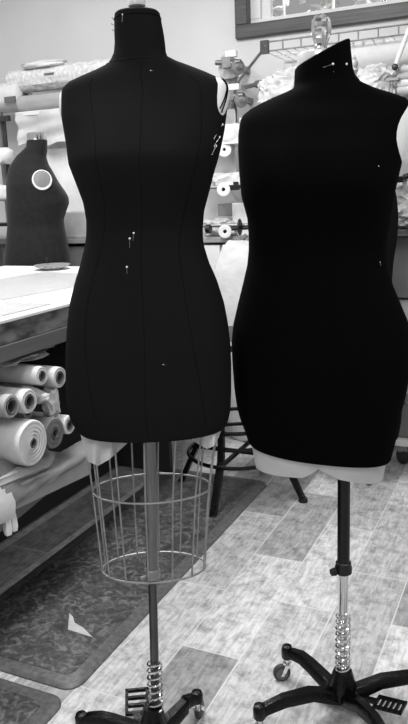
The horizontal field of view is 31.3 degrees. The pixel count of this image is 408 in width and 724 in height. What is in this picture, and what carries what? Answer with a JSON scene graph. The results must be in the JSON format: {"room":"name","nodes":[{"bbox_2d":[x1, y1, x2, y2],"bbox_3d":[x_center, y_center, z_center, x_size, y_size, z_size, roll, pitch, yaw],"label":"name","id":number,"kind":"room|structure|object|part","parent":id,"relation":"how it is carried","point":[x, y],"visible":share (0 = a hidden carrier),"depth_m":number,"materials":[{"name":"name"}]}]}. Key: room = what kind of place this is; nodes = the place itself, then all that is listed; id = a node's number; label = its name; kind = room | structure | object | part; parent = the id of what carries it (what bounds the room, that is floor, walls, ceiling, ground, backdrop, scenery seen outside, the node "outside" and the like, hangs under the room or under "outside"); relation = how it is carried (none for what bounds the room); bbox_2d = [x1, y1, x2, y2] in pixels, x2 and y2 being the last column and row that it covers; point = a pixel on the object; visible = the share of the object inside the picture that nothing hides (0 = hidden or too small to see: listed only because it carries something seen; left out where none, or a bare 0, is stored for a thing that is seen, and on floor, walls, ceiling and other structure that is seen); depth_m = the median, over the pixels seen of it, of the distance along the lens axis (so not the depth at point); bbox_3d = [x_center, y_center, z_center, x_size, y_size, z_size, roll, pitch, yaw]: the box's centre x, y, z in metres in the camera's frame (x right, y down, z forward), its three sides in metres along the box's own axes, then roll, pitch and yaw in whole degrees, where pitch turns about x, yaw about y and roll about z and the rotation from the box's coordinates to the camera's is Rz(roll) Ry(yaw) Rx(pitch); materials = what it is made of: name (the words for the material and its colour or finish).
{"room":"design studio","nodes":[
{"label":"design studio","id":0,"kind":"room"},
{"bbox_2d":[0,430,407,723],"bbox_3d":[-0.974,1.068,1.640,10.000,0.050,6.600,4,14,25],"label":"floor","id":1,"kind":"structure","parent":0,"point":[266,583],"depth_m":2.46,"materials":[{"name":"grey tile"}]},
{"bbox_2d":[0,678,60,723],"bbox_3d":[-0.873,1.042,1.590,0.542,0.016,1.208,4,14,25],"label":"floor mat","id":2,"kind":"object","parent":1,"relation":"on","point":[19,703],"visible":1,"depth_m":1.98,"materials":[{"name":"rubber"}]},
{"bbox_2d":[0,266,172,542],"bbox_3d":[-1.064,0.287,2.691,1.225,1.000,2.620,4,14,25],"label":"table","id":3,"kind":"object","parent":1,"relation":"on","point":[28,331],"visible":0.27,"depth_m":2.65,"materials":[{"name":"wood"}]},
{"bbox_2d":[0,487,17,535],"bbox_3d":[-0.669,0.461,2.046,0.052,0.200,0.405,4,14,25],"label":"folded cloth","id":4,"kind":"object","parent":3,"relation":"on","point":[8,517],"visible":1,"depth_m":2.19,"materials":[{"name":"white fabric"}]},
{"bbox_2d":[0,301,51,315],"bbox_3d":[-0.924,-0.142,2.289,0.600,0.002,0.720,4,14,25],"label":"paper","id":5,"kind":"object","parent":3,"relation":"on","point":[6,307],"visible":1,"depth_m":2.42,"materials":[{"name":"white paper"}]},
{"bbox_2d":[0,448,56,485],"bbox_3d":[-1.083,0.345,2.403,1.022,0.150,1.122,4,14,25],"label":"cloth bundle","id":6,"kind":"object","parent":3,"relation":"on","point":[20,472],"visible":0.38,"depth_m":2.33,"materials":[{"name":"grey fabric"}]},
{"bbox_2d":[0,417,46,465],"bbox_3d":[-0.927,0.231,2.492,0.853,0.151,0.150,4,14,25],"label":"roll","id":7,"kind":"object","parent":6,"relation":"on","point":[23,441],"visible":1,"depth_m":2.29,"materials":[{"name":"white fabric"}]},
{"bbox_2d":[0,393,18,417],"bbox_3d":[-0.972,0.109,2.400,0.853,0.075,0.075,4,14,25],"label":"roll","id":8,"kind":"object","parent":7,"relation":"on","point":[9,403],"visible":1,"depth_m":2.22,"materials":[{"name":"grey fabric"}]},
{"bbox_2d":[0,386,36,412],"bbox_3d":[-0.935,0.098,2.478,0.853,0.079,0.079,4,14,25],"label":"roll","id":9,"kind":"object","parent":7,"relation":"on","point":[27,398],"visible":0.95,"depth_m":2.30,"materials":[{"name":"white fabric"}]},
{"bbox_2d":[29,415,63,448],"bbox_3d":[-0.882,0.212,2.610,0.853,0.106,0.106,4,14,25],"label":"roll","id":10,"kind":"object","parent":6,"relation":"on","point":[53,426],"visible":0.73,"depth_m":2.43,"materials":[{"name":"fabric"}]},
{"bbox_2d":[14,411,32,418],"bbox_3d":[-0.970,0.138,2.601,0.853,0.053,0.053,4,14,25],"label":"roll","id":11,"kind":"object","parent":10,"relation":"on","point":[18,415],"visible":0.32,"depth_m":2.42,"materials":[{"name":"grey fabric"}]},
{"bbox_2d":[0,382,55,404],"bbox_3d":[-0.863,0.093,2.532,0.818,0.078,0.079,4,14,25],"label":"roll","id":12,"kind":"object","parent":11,"relation":"on","point":[42,397],"visible":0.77,"depth_m":2.37,"materials":[{"name":"plastic"}]},
{"bbox_2d":[0,364,47,384],"bbox_3d":[-0.907,0.018,2.528,0.853,0.063,0.063,4,14,25],"label":"roll","id":13,"kind":"object","parent":12,"relation":"on","point":[25,374],"visible":0.99,"depth_m":2.36,"materials":[{"name":"white fabric"}]},
{"bbox_2d":[0,345,54,367],"bbox_3d":[-0.885,-0.052,2.575,0.820,0.051,0.441,4,14,25],"label":"cloth bundle","id":14,"kind":"object","parent":13,"relation":"on","point":[42,353],"visible":0.39,"depth_m":2.35,"materials":[{"name":"grey fabric"}]},
{"bbox_2d":[41,387,60,416],"bbox_3d":[-0.519,0.138,2.468,0.068,0.124,0.049,4,14,25],"label":"scrap","id":15,"kind":"object","parent":10,"relation":"on","point":[49,410],"visible":0.71,"depth_m":2.45,"materials":[{"name":"grey fabric"}]},
{"bbox_2d":[0,363,64,387],"bbox_3d":[-0.867,0.025,2.616,0.853,0.073,0.073,4,14,25],"label":"roll","id":16,"kind":"object","parent":15,"relation":"on","point":[56,375],"visible":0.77,"depth_m":2.44,"materials":[{"name":"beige fabric"}]},
{"bbox_2d":[32,411,73,433],"bbox_3d":[-0.846,0.190,2.686,0.853,0.068,0.067,4,14,25],"label":"roll","id":17,"kind":"object","parent":6,"relation":"on","point":[68,427],"visible":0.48,"depth_m":2.50,"materials":[{"name":"white fabric"}]},
{"bbox_3d":[-1.070,-0.098,2.597,1.185,0.050,2.560,4,14,25],"label":"apron rail","id":18,"kind":"part","parent":3,"relation":"part of","materials":[{"name":"grey wood"}]},
{"bbox_2d":[4,132,69,265],"bbox_3d":[-0.952,-0.441,4.240,0.391,1.706,0.378,-12,16,-36],"label":"dress form","id":19,"kind":"object","parent":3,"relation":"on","point":[37,204],"visible":0.59,"depth_m":4.05,"materials":[{"name":"grey fabric"}]},
{"bbox_3d":[-0.931,-1.250,4.058,0.108,0.050,0.108,4,14,25],"label":"neck plate","id":20,"kind":"part","parent":19,"relation":"part of","materials":[{"name":"silver metal"}]},
{"bbox_3d":[-0.885,-0.994,3.983,0.108,0.109,0.034,-5,13,-11],"label":"arm plate","id":21,"kind":"part","parent":19,"relation":"part of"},
{"bbox_2d":[0,271,76,298],"bbox_3d":[-0.741,-0.333,3.080,0.566,0.002,0.778,6,16,32],"label":"paper","id":22,"kind":"object","parent":3,"relation":"on","point":[34,283],"visible":0.77,"depth_m":3.06,"materials":[{"name":"white paper"}]},
{"bbox_2d":[0,440,85,504],"bbox_3d":[-0.566,0.312,2.348,0.063,0.221,0.708,4,14,25],"label":"draped cloth","id":23,"kind":"object","parent":3,"relation":"on","point":[69,458],"visible":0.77,"depth_m":2.39,"materials":[{"name":"grey fabric"}]},
{"bbox_2d":[34,263,69,269],"bbox_3d":[-0.763,-0.478,3.666,0.181,0.024,0.181,4,14,25],"label":"dish","id":24,"kind":"object","parent":3,"relation":"on","point":[46,266],"visible":1,"depth_m":3.62,"materials":[{"name":"grey ceramic"}]},
{"bbox_2d":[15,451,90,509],"bbox_3d":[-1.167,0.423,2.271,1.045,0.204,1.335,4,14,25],"label":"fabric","id":25,"kind":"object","parent":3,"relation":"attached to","point":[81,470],"depth_m":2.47,"materials":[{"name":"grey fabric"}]},
{"bbox_3d":[-0.918,0.601,2.689,0.030,0.340,2.320,4,14,25],"label":"panel","id":26,"kind":"part","parent":3,"relation":"part of","materials":[{"name":"grey wood"}]},
{"bbox_3d":[-0.597,0.096,3.675,0.930,0.852,0.030,4,14,25],"label":"panel","id":27,"kind":"part","parent":3,"relation":"part of","materials":[{"name":"black wood"}]},
{"bbox_2d":[0,109,248,265],"bbox_3d":[-0.653,-0.613,4.575,2.130,1.869,0.379,4,14,25],"label":"shelving rack","id":28,"kind":"object","parent":1,"relation":"on","point":[3,138],"visible":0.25,"depth_m":4.44,"materials":[{"name":"metal"}]},
{"bbox_3d":[-0.859,-0.544,4.894,1.500,0.545,0.020,4,14,25],"label":"panel","id":29,"kind":"part","parent":28,"relation":"part of","materials":[{"name":"grey metal"}]},
{"bbox_2d":[0,184,5,200],"bbox_3d":[-1.256,-1.044,4.489,0.180,0.101,0.130,4,14,25],"label":"cloth bundle","id":30,"kind":"object","parent":28,"relation":"on","point":[2,187],"visible":0.48,"depth_m":4.43,"materials":[{"name":"white fabric"}]},
{"bbox_3d":[-1.222,-0.600,4.670,0.026,1.842,0.013,4,14,25],"label":"post","id":31,"kind":"part","parent":28,"relation":"part of","materials":[{"name":"grey metal"}]},
{"bbox_3d":[-1.191,-0.598,4.655,0.026,1.842,0.013,4,14,25],"label":"post","id":32,"kind":"part","parent":28,"relation":"part of","materials":[{"name":"metal"}]},
{"bbox_2d":[0,147,13,164],"bbox_3d":[-1.234,-1.252,4.427,0.178,0.098,0.121,4,14,25],"label":"cloth bundle","id":33,"kind":"object","parent":28,"relation":"on","point":[6,154],"visible":0.88,"depth_m":4.38,"materials":[{"name":"white fabric"}]},
{"bbox_2d":[0,83,32,113],"bbox_3d":[-1.455,-1.667,4.657,0.788,0.184,0.188,4,14,25],"label":"roll","id":34,"kind":"object","parent":28,"relation":"on","point":[9,94],"visible":0.62,"depth_m":4.46,"materials":[{"name":"white fabric"}]},
{"bbox_2d":[6,58,110,92],"bbox_3d":[-0.706,-1.696,4.294,1.077,0.144,0.146,4,14,25],"label":"roll","id":35,"kind":"object","parent":34,"relation":"on","point":[50,78],"visible":0.57,"depth_m":4.33,"materials":[{"name":"fabric"}]},
{"bbox_2d":[21,59,68,69],"bbox_3d":[-0.954,-1.788,4.381,0.331,0.041,0.152,4,14,25],"label":"folded cloth","id":36,"kind":"object","parent":35,"relation":"on","point":[41,63],"visible":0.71,"depth_m":4.32,"materials":[{"name":"white fabric"}]},
{"bbox_2d":[16,92,59,111],"bbox_3d":[-0.749,-1.554,4.305,0.848,0.102,0.104,4,14,25],"label":"roll","id":37,"kind":"object","parent":28,"relation":"on","point":[44,101],"visible":0.3,"depth_m":4.37,"materials":[{"name":"grey fabric"}]},
{"bbox_2d":[15,108,64,145],"bbox_3d":[-0.792,-1.378,4.263,0.760,0.205,0.065,4,15,26],"label":"hanging cloth","id":38,"kind":"object","parent":28,"relation":"hanging from","point":[49,121],"visible":0.36,"depth_m":4.33,"materials":[{"name":"white fabric"}]},
{"bbox_2d":[2,243,84,265],"bbox_3d":[-0.791,-0.489,4.689,1.000,0.525,0.270,4,14,25],"label":"storage box","id":39,"kind":"object","parent":28,"relation":"on","point":[75,250],"visible":0.1,"depth_m":4.50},
{"bbox_2d":[47,148,83,211],"bbox_3d":[-0.673,-1.048,4.503,0.900,0.539,0.230,4,14,25],"label":"hanging cloth","id":40,"kind":"object","parent":28,"relation":"on","point":[57,158],"visible":0.02,"depth_m":4.44,"materials":[{"name":"white fabric"}]},
{"bbox_2d":[64,211,85,237],"bbox_3d":[-0.754,-0.836,4.442,0.930,0.160,0.030,4,14,25],"label":"folded cloth","id":41,"kind":"object","parent":28,"relation":"on","point":[75,222],"visible":0.11,"depth_m":4.44,"materials":[{"name":"grey fabric"}]},
{"bbox_2d":[204,243,225,271],"bbox_3d":[0.091,-0.428,4.270,0.140,0.530,0.275,4,14,25],"label":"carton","id":42,"kind":"object","parent":28,"relation":"on","point":[212,250],"visible":0.14,"depth_m":4.09,"materials":[{"name":"white cardboard"}]},
{"bbox_2d":[203,217,237,234],"bbox_3d":[0.096,-0.772,4.133,0.238,0.096,0.136,4,14,25],"label":"cloth bundle","id":43,"kind":"object","parent":28,"relation":"on","point":[218,220],"visible":0.51,"depth_m":4.09,"materials":[{"name":"fabric"}]},
{"bbox_2d":[218,203,231,215],"bbox_3d":[0.150,-0.872,4.167,0.102,0.068,0.130,4,14,25],"label":"carton","id":44,"kind":"object","parent":43,"relation":"on","point":[225,209],"visible":0.71,"depth_m":4.11,"materials":[{"name":"grey cardboard"}]},
{"bbox_2d":[232,202,248,235],"bbox_3d":[0.232,-0.811,4.127,0.099,0.180,0.140,4,14,25],"label":"carton","id":45,"kind":"object","parent":28,"relation":"on","point":[238,210],"visible":0.51,"depth_m":4.06,"materials":[{"name":"white cardboard"}]},
{"bbox_2d":[0,469,266,689],"bbox_3d":[-0.272,0.725,2.853,0.542,0.016,1.603,4,14,25],"label":"floor mat","id":46,"kind":"object","parent":1,"relation":"on","point":[37,644],"visible":0.83,"depth_m":2.56,"materials":[{"name":"carpet"}]},
{"bbox_2d":[68,613,91,637],"bbox_3d":[-0.411,0.844,2.318,0.043,0.006,0.171,-11,16,-34],"label":"scrap","id":47,"kind":"object","parent":46,"relation":"on","point":[72,626],"visible":1,"depth_m":2.31,"materials":[{"name":"white paper"}]},
{"bbox_2d":[177,326,307,517],"bbox_3d":[0.151,0.235,3.269,0.474,0.750,0.474,-7,14,-19],"label":"stool","id":48,"kind":"object","parent":46,"relation":"on","point":[221,464],"visible":0.3,"depth_m":3.11,"materials":[{"name":"black wood"}]},
{"bbox_3d":[-0.064,0.237,3.372,0.146,0.685,0.032,4,14,25],"label":"leg","id":49,"kind":"part","parent":48,"relation":"part of","materials":[{"name":"black wood"}]},
{"bbox_3d":[0.052,0.304,3.064,0.032,0.685,0.146,4,14,25],"label":"leg","id":50,"kind":"part","parent":48,"relation":"part of","materials":[{"name":"black metal"}]},
{"bbox_3d":[0.138,-0.106,3.190,0.400,0.050,0.400,4,14,25],"label":"seat","id":51,"kind":"part","parent":48,"relation":"part of","materials":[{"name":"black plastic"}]},
{"bbox_2d":[214,240,248,440],"bbox_3d":[0.224,-0.105,3.936,0.410,1.100,0.199,4,14,25],"label":"cloth bundle","id":52,"kind":"object","parent":48,"relation":"on","point":[230,269],"visible":0.23,"depth_m":3.80,"materials":[{"name":"white fabric"}]},
{"bbox_3d":[0.367,0.267,3.174,0.146,0.685,0.032,4,14,25],"label":"leg","id":53,"kind":"part","parent":48,"relation":"part of","materials":[{"name":"black wood"}]},
{"bbox_2d":[59,0,230,723],"bbox_3d":[-0.132,0.103,1.610,0.395,1.780,0.377,-10,15,-30],"label":"dress form","id":54,"kind":"object","parent":1,"relation":"on","point":[140,141],"visible":1,"depth_m":1.47,"materials":[{"name":"black fabric"}]},
{"bbox_3d":[-0.284,-0.527,1.498,0.015,0.068,0.078,1,13,13],"label":"arm plate","id":55,"kind":"part","parent":54,"relation":"part of","materials":[{"name":"white plastic"}]},
{"bbox_3d":[-0.234,0.911,1.828,0.181,0.069,0.042,0,13,8],"label":"leg","id":56,"kind":"part","parent":54,"relation":"part of","materials":[{"name":"black metal"}]},
{"bbox_3d":[-0.133,-0.733,1.430,0.038,0.072,0.038,4,14,25],"label":"neck knob","id":57,"kind":"part","parent":54,"relation":"part of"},
{"bbox_3d":[-0.058,0.894,1.869,0.139,0.069,0.042,-13,17,-39],"label":"leg","id":58,"kind":"part","parent":54,"relation":"part of","materials":[{"name":"black metal"}]},
{"bbox_3d":[0.034,-0.527,1.447,0.021,0.074,0.044,4,14,25],"label":"arm plate","id":59,"kind":"part","parent":54,"relation":"part of","materials":[{"name":"white plastic"}]},
{"bbox_3d":[0.037,-0.527,1.441,0.015,0.069,0.035,4,14,25],"label":"arm trim","id":60,"kind":"part","parent":54,"relation":"part of","materials":[{"name":"black"}]},
{"bbox_2d":[232,13,407,723],"bbox_3d":[0.314,0.098,1.711,0.494,1.709,0.353,4,14,25],"label":"dress form","id":61,"kind":"object","parent":1,"relation":"on","point":[320,332],"visible":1,"depth_m":1.58,"materials":[{"name":"fabric"}]},
{"bbox_3d":[0.235,0.870,1.858,0.246,0.078,0.042,-8,14,-24],"label":"leg","id":62,"kind":"part","parent":61,"relation":"part of","materials":[{"name":"black metal"}]},
{"bbox_3d":[0.286,0.837,1.993,0.181,0.078,0.042,11,18,44],"label":"leg","id":63,"kind":"part","parent":61,"relation":"part of","materials":[{"name":"black metal"}]},
{"bbox_3d":[0.250,-0.699,1.555,0.044,0.082,0.044,4,14,25],"label":"neck knob","id":64,"kind":"part","parent":61,"relation":"part of","materials":[{"name":"plastic"}]},
{"bbox_3d":[0.324,0.527,1.827,0.010,0.022,0.022,-8,14,-23],"label":"clamp knob","id":65,"kind":"part","parent":61,"relation":"part of","materials":[{"name":"black plastic"}]},
{"bbox_3d":[0.402,0.878,1.797,0.042,0.078,0.216,-6,14,-16],"label":"leg","id":66,"kind":"part","parent":61,"relation":"part of","materials":[{"name":"black metal"}]},
{"bbox_3d":[0.500,0.847,1.913,0.232,0.078,0.042,-2,13,1],"label":"leg","id":67,"kind":"part","parent":61,"relation":"part of","materials":[{"name":"black metal"}]},
{"bbox_3d":[0.432,-0.499,1.596,0.049,0.132,0.152,-1,13,4],"label":"arm plate","id":68,"kind":"part","parent":61,"relation":"part of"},
{"bbox_2d":[352,55,401,484],"bbox_3d":[0.675,-0.366,3.288,0.460,1.872,0.303,-1,13,5],"label":"dress form","id":69,"kind":"object","parent":1,"relation":"on","point":[393,231],"visible":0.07,"depth_m":3.16,"materials":[{"name":"black fabric"}]},
{"bbox_2d":[395,437,407,463],"bbox_3d":[1.350,0.453,3.468,0.881,0.145,0.200,4,14,25],"label":"trolley","id":70,"kind":"object","parent":1,"relation":"on","point":[401,442],"visible":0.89,"depth_m":3.59,"materials":[{"name":"black plastic"}]},
{"bbox_2d":[398,402,407,437],"bbox_3d":[1.290,0.295,3.469,0.710,0.162,0.140,4,14,25],"label":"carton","id":71,"kind":"object","parent":70,"relation":"on","point":[403,432],"visible":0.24,"depth_m":3.54,"materials":[{"name":"grey cardboard"}]},
{"bbox_2d":[404,389,407,404],"bbox_3d":[1.105,0.134,3.517,0.355,0.145,0.146,4,14,25],"label":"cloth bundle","id":72,"kind":"object","parent":71,"relation":"on","point":[406,397],"visible":0.18,"depth_m":3.54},
{"bbox_2d":[397,229,407,235],"bbox_3d":[1.471,-0.103,3.646,1.180,1.138,0.460,4,14,25],"label":"shelf","id":73,"kind":"object","parent":1,"relation":"on","point":[401,232],"visible":0.02,"depth_m":3.50,"materials":[{"name":"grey wood"}]},
{"bbox_2d":[396,181,407,228],"bbox_3d":[1.038,-0.779,3.584,0.363,0.235,0.251,4,14,25],"label":"cloth bundle","id":74,"kind":"object","parent":73,"relation":"on","point":[402,187],"visible":0.34,"depth_m":3.52,"materials":[{"name":"fabric"}]},
{"bbox_2d":[397,150,407,183],"bbox_3d":[1.141,-0.983,3.659,0.354,0.270,0.207,4,14,25],"label":"cloth bundle","id":75,"kind":"object","parent":74,"relation":"on","point":[404,167],"visible":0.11,"depth_m":3.63,"materials":[{"name":"grey fabric"}]},
{"bbox_2d":[399,298,407,319],"bbox_3d":[1.263,-0.152,3.733,0.635,0.370,0.300,4,14,25],"label":"storage box","id":76,"kind":"object","parent":73,"relation":"on","point":[404,301],"visible":0.02,"depth_m":3.65,"materials":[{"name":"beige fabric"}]},
{"bbox_2d":[392,236,407,297],"bbox_3d":[1.223,-0.489,3.656,0.585,0.303,0.320,4,14,25],"label":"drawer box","id":77,"kind":"object","parent":76,"relation":"on","point":[400,264],"visible":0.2,"depth_m":3.60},
{"bbox_2d":[0,0,407,243],"bbox_3d":[0.355,-1.843,4.104,10.000,4.400,0.140,4,14,25],"label":"wall","id":78,"kind":"structure","parent":0,"point":[197,33],"depth_m":4.37,"materials":[{"name":"grey paint"}]},
{"bbox_2d":[203,223,247,227],"bbox_3d":[0.196,-0.788,4.152,0.280,0.020,0.375,4,14,25],"label":"rail","id":79,"kind":"object","parent":78,"relation":"attached to","point":[233,224],"visible":0.41,"depth_m":3.99,"materials":[{"name":"grey metal"}]},
{"bbox_2d":[205,225,211,232],"bbox_3d":[0.025,-0.735,4.028,0.024,0.047,0.048,4,14,25],"label":"clamp","id":80,"kind":"object","parent":79,"relation":"attached to","point":[208,229],"visible":1,"depth_m":4.01,"materials":[{"name":"black plastic"}]},
{"bbox_2d":[218,225,231,237],"bbox_3d":[0.114,-0.712,3.972,0.072,0.072,0.033,-2,13,2],"label":"reel","id":81,"kind":"object","parent":79,"relation":"on","point":[224,231],"visible":1,"depth_m":3.96,"materials":[{"name":"white plastic"}]},
{"bbox_2d":[230,219,247,234],"bbox_3d":[0.187,-0.733,3.956,0.077,0.088,0.121,-13,17,-39],"label":"clamp","id":82,"kind":"object","parent":79,"relation":"attached to","point":[239,228],"visible":0.98,"depth_m":3.93,"materials":[{"name":"black plastic"}]},
{"bbox_2d":[222,141,237,146],"bbox_3d":[0.213,-1.204,4.034,0.201,0.009,0.385,4,14,25],"label":"ledge","id":83,"kind":"object","parent":78,"relation":"attached to","point":[230,143],"visible":0.1,"depth_m":3.87,"materials":[{"name":"white"}]},
{"bbox_2d":[219,144,230,156],"bbox_3d":[0.109,-1.137,3.902,0.076,0.076,0.033,-2,13,2],"label":"reel","id":84,"kind":"object","parent":83,"relation":"attached to","point":[225,151],"visible":0.86,"depth_m":3.89,"materials":[{"name":"white plastic"}]},
{"bbox_2d":[222,123,239,141],"bbox_3d":[0.149,-1.222,3.904,0.161,0.105,0.107,4,14,25],"label":"cloth bundle","id":85,"kind":"object","parent":83,"relation":"on","point":[231,131],"visible":0.41,"depth_m":3.86,"materials":[{"name":"white fabric"}]},
{"bbox_2d":[215,50,249,74],"bbox_3d":[0.188,-1.609,3.974,0.162,0.125,0.333,4,14,25],"label":"bracket","id":86,"kind":"object","parent":78,"relation":"attached to","point":[237,66],"visible":0.98,"depth_m":3.84,"materials":[{"name":"grey metal"}]},
{"bbox_2d":[218,54,238,79],"bbox_3d":[0.133,-1.599,3.943,0.110,0.132,0.112,4,14,25],"label":"cloth bundle","id":87,"kind":"object","parent":86,"relation":"attached to","point":[226,74],"visible":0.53,"depth_m":3.92,"materials":[{"name":"white fabric"}]},
{"bbox_3d":[0.129,-1.581,3.858,0.154,0.048,0.042,5,15,27],"label":"arm","id":88,"kind":"part","parent":86,"relation":"part of","materials":[{"name":"metal"}]},
{"bbox_2d":[228,83,252,107],"bbox_3d":[0.206,-1.446,4.006,0.162,0.125,0.333,4,14,25],"label":"bracket","id":89,"kind":"object","parent":78,"relation":"attached to","point":[241,100],"visible":0.88,"depth_m":3.87,"materials":[{"name":"grey metal"}]},
{"bbox_2d":[214,109,235,172],"bbox_3d":[0.062,-1.178,4.023,0.254,0.396,0.050,4,14,25],"label":"hanging cloth","id":90,"kind":"object","parent":89,"relation":"hanging from","point":[227,164],"visible":0.22,"depth_m":4.00,"materials":[{"name":"white fabric"}]},
{"bbox_2d":[225,78,237,122],"bbox_3d":[0.148,-1.416,3.981,0.079,0.315,0.047,4,14,25],"label":"plastic sheet","id":91,"kind":"object","parent":89,"relation":"hanging from","point":[231,105],"visible":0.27,"depth_m":3.97,"materials":[{"name":"grey plastic"}]},
{"bbox_3d":[0.146,-1.419,3.891,0.154,0.048,0.042,5,15,27],"label":"arm","id":92,"kind":"part","parent":89,"relation":"part of","materials":[{"name":"metal"}]},
{"bbox_2d":[234,0,407,39],"bbox_3d":[0.797,-2.204,3.757,1.355,0.872,0.120,4,14,25],"label":"window","id":93,"kind":"structure","parent":78,"relation":"in","point":[253,18],"depth_m":3.95,"materials":[{"name":"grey wood"}]},
{"bbox_3d":[0.810,-2.211,3.784,1.211,0.728,0.060,4,14,25],"label":"sash","id":94,"kind":"part","parent":93,"relation":"part of","materials":[{"name":"wood"}]},
{"bbox_3d":[0.811,-2.200,3.783,0.986,0.648,0.005,4,14,25],"label":"pane","id":95,"kind":"part","parent":93,"relation":"part of","materials":[{"name":"clear glass"}]},
{"bbox_2d":[237,23,407,88],"bbox_3d":[1.103,-1.510,3.510,2.214,0.220,0.406,4,14,25],"label":"wire shelf","id":96,"kind":"object","parent":78,"relation":"attached to","point":[264,44],"visible":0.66,"depth_m":3.65,"materials":[{"name":"grey metal"}]},
{"bbox_3d":[0.309,-1.520,3.980,0.040,0.038,0.261,-10,15,-30],"label":"brace rod","id":97,"kind":"part","parent":96,"relation":"part of","materials":[{"name":"grey metal"}]},
{"bbox_2d":[398,173,407,181],"bbox_3d":[1.015,-0.925,3.660,0.109,0.045,0.414,4,14,25],"label":"clamp","id":98,"kind":"object","parent":78,"relation":"attached to","point":[404,177],"visible":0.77,"depth_m":3.47,"materials":[{"name":"black plastic"}]},
{"bbox_3d":[0.192,-0.987,4.105,0.306,0.016,0.373,4,14,25],"label":"rail","id":99,"kind":"object","parent":78,"relation":"attached to","visible":0},
{"bbox_2d":[217,183,229,195],"bbox_3d":[0.105,-0.928,3.922,0.072,0.072,0.032,-2,13,2],"label":"reel","id":100,"kind":"object","parent":99,"relation":"on","point":[223,189],"visible":1,"depth_m":3.91,"materials":[{"name":"white plastic"}]},
{"bbox_2d":[211,171,239,185],"bbox_3d":[0.137,-1.014,4.052,0.204,0.091,0.153,4,14,25],"label":"cloth bundle","id":101,"kind":"object","parent":99,"relation":"on","point":[229,178],"visible":0.46,"depth_m":3.99,"materials":[{"name":"white fabric"}]},
{"bbox_2d":[229,182,240,189],"bbox_3d":[0.168,-0.944,3.908,0.076,0.044,0.024,4,14,25],"label":"clamp","id":102,"kind":"object","parent":99,"relation":"attached to","point":[235,186],"visible":0.71,"depth_m":3.90,"materials":[{"name":"black plastic"}]},
{"bbox_3d":[1.222,-1.133,3.574,2.100,0.250,0.380,4,14,25],"label":"wall shelf","id":103,"kind":"object","parent":78,"relation":"attached to","visible":0},
{"bbox_2d":[257,66,296,103],"bbox_3d":[0.464,-1.417,3.822,0.365,0.247,0.291,4,14,25],"label":"plastic bag","id":104,"kind":"object","parent":103,"relation":"on","point":[279,82],"visible":0.26,"depth_m":3.73,"materials":[{"name":"white plastic"}]},
{"bbox_2d":[357,62,407,98],"bbox_3d":[0.840,-1.368,3.628,0.371,0.202,0.273,4,14,25],"label":"plastic bag","id":105,"kind":"object","parent":103,"relation":"on","point":[374,75],"visible":0.21,"depth_m":3.51,"materials":[{"name":"white plastic"}]},
{"bbox_2d":[350,36,407,68],"bbox_3d":[1.367,-1.486,3.382,1.532,0.153,0.152,4,14,25],"label":"roll","id":106,"kind":"object","parent":105,"relation":"on","point":[368,52],"visible":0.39,"depth_m":3.55,"materials":[{"name":"white fabric"}]},
{"bbox_2d":[386,77,398,91],"bbox_3d":[0.896,-1.287,3.469,0.060,0.122,0.030,4,14,25],"label":"bracket","id":107,"kind":"object","parent":103,"relation":"on","point":[388,80],"visible":0.68,"depth_m":3.45,"materials":[{"name":"grey metal"}]},
{"bbox_2d":[396,86,407,94],"bbox_3d":[1.396,-1.262,3.266,1.054,0.040,0.040,4,14,25],"label":"roll","id":108,"kind":"object","parent":103,"relation":"on","point":[400,90],"visible":1,"depth_m":3.46,"materials":[{"name":"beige fabric"}]},
{"bbox_2d":[396,79,407,86],"bbox_3d":[1.395,-1.293,3.259,1.055,0.040,0.040,4,14,25],"label":"roll","id":109,"kind":"object","parent":108,"relation":"on","point":[400,83],"visible":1,"depth_m":3.45,"materials":[{"name":"white fabric"}]},
{"bbox_2d":[396,72,407,79],"bbox_3d":[1.393,-1.323,3.252,1.056,0.040,0.040,4,14,25],"label":"roll","id":110,"kind":"object","parent":109,"relation":"on","point":[402,76],"visible":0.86,"depth_m":3.44,"materials":[{"name":"grey fabric"}]},
{"bbox_2d":[396,65,407,72],"bbox_3d":[1.392,-1.354,3.245,1.056,0.040,0.040,4,14,25],"label":"roll","id":111,"kind":"object","parent":110,"relation":"on","point":[402,68],"visible":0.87,"depth_m":3.44,"materials":[{"name":"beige fabric"}]}
]}

